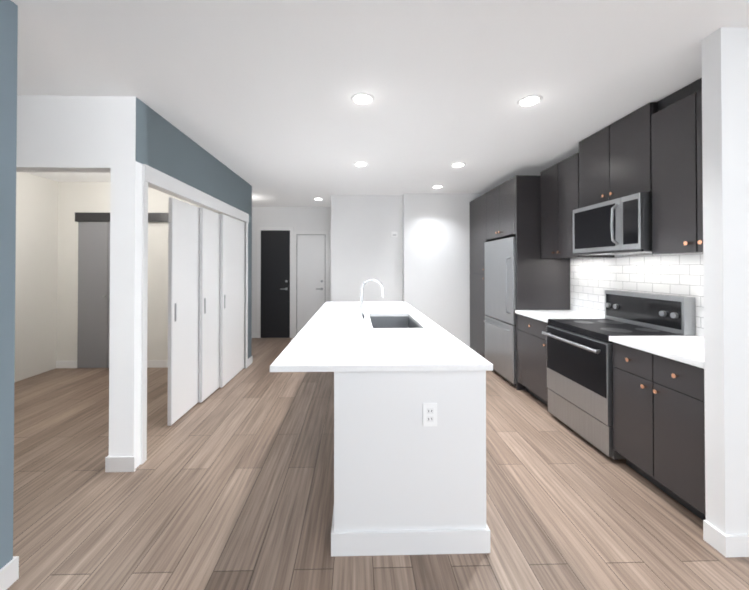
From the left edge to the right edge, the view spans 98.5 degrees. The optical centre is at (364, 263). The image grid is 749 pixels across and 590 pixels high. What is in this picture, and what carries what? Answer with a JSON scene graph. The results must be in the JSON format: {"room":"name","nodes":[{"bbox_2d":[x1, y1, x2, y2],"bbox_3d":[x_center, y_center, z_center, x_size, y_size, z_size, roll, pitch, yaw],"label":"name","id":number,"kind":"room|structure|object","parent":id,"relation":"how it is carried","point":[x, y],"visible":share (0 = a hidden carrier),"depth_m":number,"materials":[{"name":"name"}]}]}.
{"room":"kitchen","nodes":[
{"label":"kitchen","id":0,"kind":"room"},
{"bbox_2d":[16,95,146,467],"bbox_3d":[-2.971,0.131,2.272,2.750,2.600,0.120,0,0,-1],"label":"wall","id":1,"kind":"structure","parent":0,"point":[92,134],"depth_m":2.24,"materials":[{"name":"white paint"}]},
{"bbox_2d":[14,172,199,381],"bbox_3d":[-3.060,0.141,3.520,2.630,2.600,2.380,0,0,-1],"label":"wall","id":2,"kind":"structure","parent":0,"point":[46,301],"depth_m":4.49,"materials":[{"name":"beige paint"}]},
{"bbox_2d":[75,212,168,367],"bbox_3d":[-3.223,0.364,4.489,1.550,2.148,0.067,0,0,-1],"label":"closet door","id":3,"kind":"structure","parent":2,"relation":"attached to","point":[93,289],"depth_m":4.46,"materials":[{"name":"gray paint"},{"name":"dark metal"}]},
{"bbox_2d":[147,360,167,367],"bbox_3d":[-2.448,1.400,4.528,1.360,0.100,0.013,0,0,-1],"label":"baseboard","id":4,"kind":"structure","parent":2,"relation":"attached to","point":[150,363],"depth_m":4.51,"materials":[{"name":"white wood"}]},
{"bbox_2d":[0,0,251,568],"bbox_3d":[-1.622,0.119,0.778,0.120,2.600,7.930,0,0,-1],"label":"wall","id":5,"kind":"structure","parent":0,"point":[8,71],"depth_m":1.45,"materials":[{"name":"paint"}]},
{"bbox_2d":[0,556,18,589],"bbox_3d":[-1.528,1.355,-0.867,0.033,0.100,4.658,0,0,-1],"label":"baseboard","id":6,"kind":"structure","parent":5,"relation":"attached to","point":[9,573],"depth_m":1.42,"materials":[{"name":"white wood"}]},
{"bbox_2d":[167,197,199,425],"bbox_3d":[-1.723,0.420,3.216,0.034,2.013,0.735,0,0,-1],"label":"sliding panel","id":7,"kind":"object","parent":5,"relation":"attached to","point":[183,306],"visible":0.77,"depth_m":3.03,"materials":[{"name":"white wood"}]},
{"bbox_2d":[140,164,248,463],"bbox_3d":[-1.672,0.366,3.425,0.142,2.150,2.230,0,0,-1],"label":"trim","id":8,"kind":"structure","parent":5,"relation":"attached to","point":[157,178],"depth_m":2.36,"materials":[{"name":"white wood"}]},
{"bbox_2d":[199,207,219,402],"bbox_3d":[-1.694,0.424,3.697,0.034,2.013,0.735,0,0,-1],"label":"sliding panel","id":9,"kind":"object","parent":5,"relation":"attached to","point":[209,307],"visible":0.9,"depth_m":3.50,"materials":[{"name":"white wood"}]},
{"bbox_2d":[220,214,244,387],"bbox_3d":[-1.663,0.428,4.108,0.034,2.013,0.735,0,0,-1],"label":"sliding panel","id":10,"kind":"object","parent":5,"relation":"attached to","point":[232,265],"visible":0.98,"depth_m":4.01,"materials":[{"name":"white wood"}]},
{"bbox_2d":[248,356,252,363],"bbox_3d":[-2.586,1.402,4.717,1.893,0.100,0.013,0,0,-1],"label":"baseboard","id":11,"kind":"structure","parent":5,"relation":"attached to","point":[250,360],"depth_m":4.65,"materials":[{"name":"white wood"}]},
{"bbox_2d":[252,207,330,332],"bbox_3d":[-1.538,0.166,6.476,4.310,2.600,0.120,0,0,-1],"label":"wall","id":12,"kind":"structure","parent":0,"point":[307,218],"depth_m":6.41,"materials":[{"name":"white paint"}]},
{"bbox_2d":[257,227,292,337],"bbox_3d":[-1.760,0.368,6.372,0.710,2.195,0.069,0,0,-1],"label":"entry door","id":13,"kind":"structure","parent":12,"relation":"in","point":[274,282],"depth_m":6.39,"materials":[{"name":"black wood"}]},
{"bbox_2d":[293,231,328,337],"bbox_3d":[-1.056,0.408,6.388,0.700,2.115,0.069,0,0,-1],"label":"closet door","id":14,"kind":"structure","parent":12,"relation":"in","point":[310,273],"depth_m":6.41,"materials":[{"name":"white wood"}]},
{"bbox_2d":[7,338,748,589],"bbox_3d":[-0.311,1.456,1.632,9.500,0.060,10.000,0,0,-1],"label":"floor","id":15,"kind":"structure","parent":0,"point":[229,485],"depth_m":1.91,"materials":[{"name":"brown wood"}]},
{"bbox_2d":[56,361,76,367],"bbox_3d":[-4.128,1.400,4.490,0.300,0.100,0.013,0,0,-1],"label":"baseboard","id":16,"kind":"structure","parent":15,"relation":"on","point":[59,364],"depth_m":4.48,"materials":[{"name":"white wood"}]},
{"bbox_2d":[326,369,492,555],"bbox_3d":[0.197,0.989,3.023,0.784,0.898,2.878,0,0,-1],"label":"kitchen island","id":17,"kind":"object","parent":15,"relation":"on","point":[409,429],"depth_m":1.60,"materials":[{"name":"white paint"}]},
{"bbox_2d":[270,301,492,371],"bbox_3d":[0.056,0.525,3.026,1.098,0.030,2.885,0,0,-1],"label":"island countertop","id":18,"kind":"structure","parent":17,"relation":"on","point":[335,337],"depth_m":1.98,"materials":[{"name":"white stone"}]},
{"bbox_2d":[358,278,383,319],"bbox_3d":[0.066,0.321,2.990,0.241,0.376,0.104,0,0,-1],"label":"faucet","id":19,"kind":"object","parent":18,"relation":"on","point":[361,315],"visible":1,"depth_m":2.96,"materials":[{"name":"silver metal"}]},
{"bbox_2d":[370,313,421,328],"bbox_3d":[0.264,0.640,2.932,0.418,0.226,0.808,0,0,-1],"label":"sink","id":20,"kind":"object","parent":18,"relation":"in","point":[379,320],"depth_m":3.33,"materials":[{"name":"grey metal"}]},
{"bbox_2d":[484,237,515,385],"bbox_3d":[1.993,0.567,4.139,0.678,1.760,0.828,0,0,-1],"label":"refrigerator","id":21,"kind":"object","parent":15,"relation":"on","point":[500,305],"visible":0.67,"depth_m":4.02,"materials":[{"name":"grey metal"}]},
{"bbox_2d":[470,175,569,389],"bbox_3d":[2.026,0.219,4.472,0.650,2.460,1.542,0,0,-1],"label":"housing","id":22,"kind":"object","parent":15,"relation":"on","point":[511,207],"visible":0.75,"depth_m":3.71,"materials":[{"name":"grey wood"}]},
{"bbox_2d":[515,310,604,405],"bbox_3d":[2.051,0.983,3.383,0.650,0.915,0.616,0,0,-1],"label":"base cabinet","id":23,"kind":"object","parent":15,"relation":"on","point":[532,325],"visible":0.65,"depth_m":3.35,"materials":[{"name":"grey wood"}]},
{"bbox_2d":[542,290,695,459],"bbox_3d":[2.034,0.840,2.697,0.714,1.190,0.749,0,0,-1],"label":"range","id":24,"kind":"object","parent":15,"relation":"on","point":[580,366],"visible":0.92,"depth_m":2.58,"materials":[{"name":"silver metal"}]},
{"bbox_2d":[609,336,705,519],"bbox_3d":[2.083,0.972,2.001,0.650,0.915,0.634,0,0,-1],"label":"base cabinet","id":25,"kind":"object","parent":15,"relation":"on","point":[658,414],"visible":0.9,"depth_m":1.95,"materials":[{"name":"grey wood"}]},
{"bbox_2d":[11,0,748,206],"bbox_3d":[-0.311,-1.214,1.654,9.500,0.080,10.000,0,0,-1],"label":"ceiling","id":26,"kind":"structure","parent":0,"point":[256,95],"depth_m":2.00,"materials":[{"name":"white paint"}]},
{"bbox_2d":[354,162,367,165],"bbox_3d":[-0.039,-1.151,3.731,0.166,0.009,0.166,0,0,-1],"label":"recessed light","id":27,"kind":"object","parent":26,"relation":"in","point":[360,163],"visible":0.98,"depth_m":3.72,"materials":[{"name":"white"}]},
{"bbox_2d":[351,92,373,104],"bbox_3d":[-0.011,-1.163,2.281,0.166,0.009,0.166,0,0,-1],"label":"recessed light","id":28,"kind":"object","parent":26,"relation":"in","point":[362,98],"visible":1,"depth_m":2.26,"materials":[{"name":"white"}]},
{"bbox_2d":[451,162,465,166],"bbox_3d":[1.096,-1.151,3.757,0.166,0.009,0.166,0,0,-1],"label":"recessed light","id":29,"kind":"object","parent":26,"relation":"in","point":[459,164],"visible":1,"depth_m":3.73,"materials":[{"name":"white"}]},
{"bbox_2d":[517,95,542,106],"bbox_3d":[1.184,-1.163,2.308,0.166,0.009,0.166,0,0,-1],"label":"recessed light","id":30,"kind":"object","parent":26,"relation":"in","point":[529,100],"visible":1,"depth_m":2.29,"materials":[{"name":"white"}]},
{"bbox_2d":[331,193,482,351],"bbox_3d":[0.941,0.161,5.908,3.000,2.600,1.370,0,0,-1],"label":"wall","id":31,"kind":"structure","parent":0,"point":[420,263],"depth_m":5.24,"materials":[{"name":"white paint"}]},
{"bbox_2d":[391,232,397,236],"bbox_3d":[0.504,-0.488,5.351,0.100,0.090,0.029,0,0,-1],"label":"door chime","id":32,"kind":"object","parent":31,"relation":"attached to","point":[394,234],"visible":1,"depth_m":5.34,"materials":[{"name":"white plastic"}]},
{"bbox_2d":[570,254,703,336],"bbox_3d":[2.437,0.141,3.477,0.120,2.600,3.560,0,0,-1],"label":"wall","id":33,"kind":"structure","parent":0,"point":[592,280],"depth_m":2.83,"materials":[{"name":"tile"}]},
{"bbox_2d":[540,153,613,258],"bbox_3d":[2.189,-0.560,3.389,0.375,1.000,0.636,0,0,-1],"label":"upper cabinet","id":34,"kind":"object","parent":33,"relation":"attached to","point":[559,192],"visible":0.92,"depth_m":3.35,"materials":[{"name":"grey wood"}]},
{"bbox_2d":[579,102,657,207],"bbox_3d":[2.205,-0.838,2.694,0.375,0.646,0.750,0,0,-1],"label":"upper cabinet","id":35,"kind":"object","parent":33,"relation":"attached to","point":[615,162],"visible":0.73,"depth_m":2.60,"materials":[{"name":"grey wood"}]},
{"bbox_2d":[573,192,651,254],"bbox_3d":[2.157,-0.298,2.689,0.469,0.426,0.730,0,0,-1],"label":"microwave","id":36,"kind":"object","parent":35,"relation":"attached to","point":[621,226],"visible":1,"depth_m":2.52,"materials":[{"name":"silver metal"}]},
{"bbox_2d":[651,78,702,253],"bbox_3d":[2.221,-0.619,2.007,0.375,1.096,0.613,0,0,-1],"label":"upper cabinet","id":37,"kind":"object","parent":33,"relation":"attached to","point":[677,173],"visible":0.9,"depth_m":2.12,"materials":[{"name":"dark gray painted wood"},{"name":"copper"}]},
{"bbox_2d":[701,27,748,533],"bbox_3d":[3.064,0.126,1.666,2.590,2.600,0.090,0,0,-1],"label":"wall","id":38,"kind":"structure","parent":0,"point":[725,106],"depth_m":1.60,"materials":[{"name":"white paint"}]},
{"bbox_2d":[717,529,748,556],"bbox_3d":[2.999,1.376,1.607,2.483,0.100,0.023,0,0,-1],"label":"baseboard","id":39,"kind":"structure","parent":38,"relation":"attached to","point":[730,545],"depth_m":1.57,"materials":[{"name":"white wood"}]}
]}

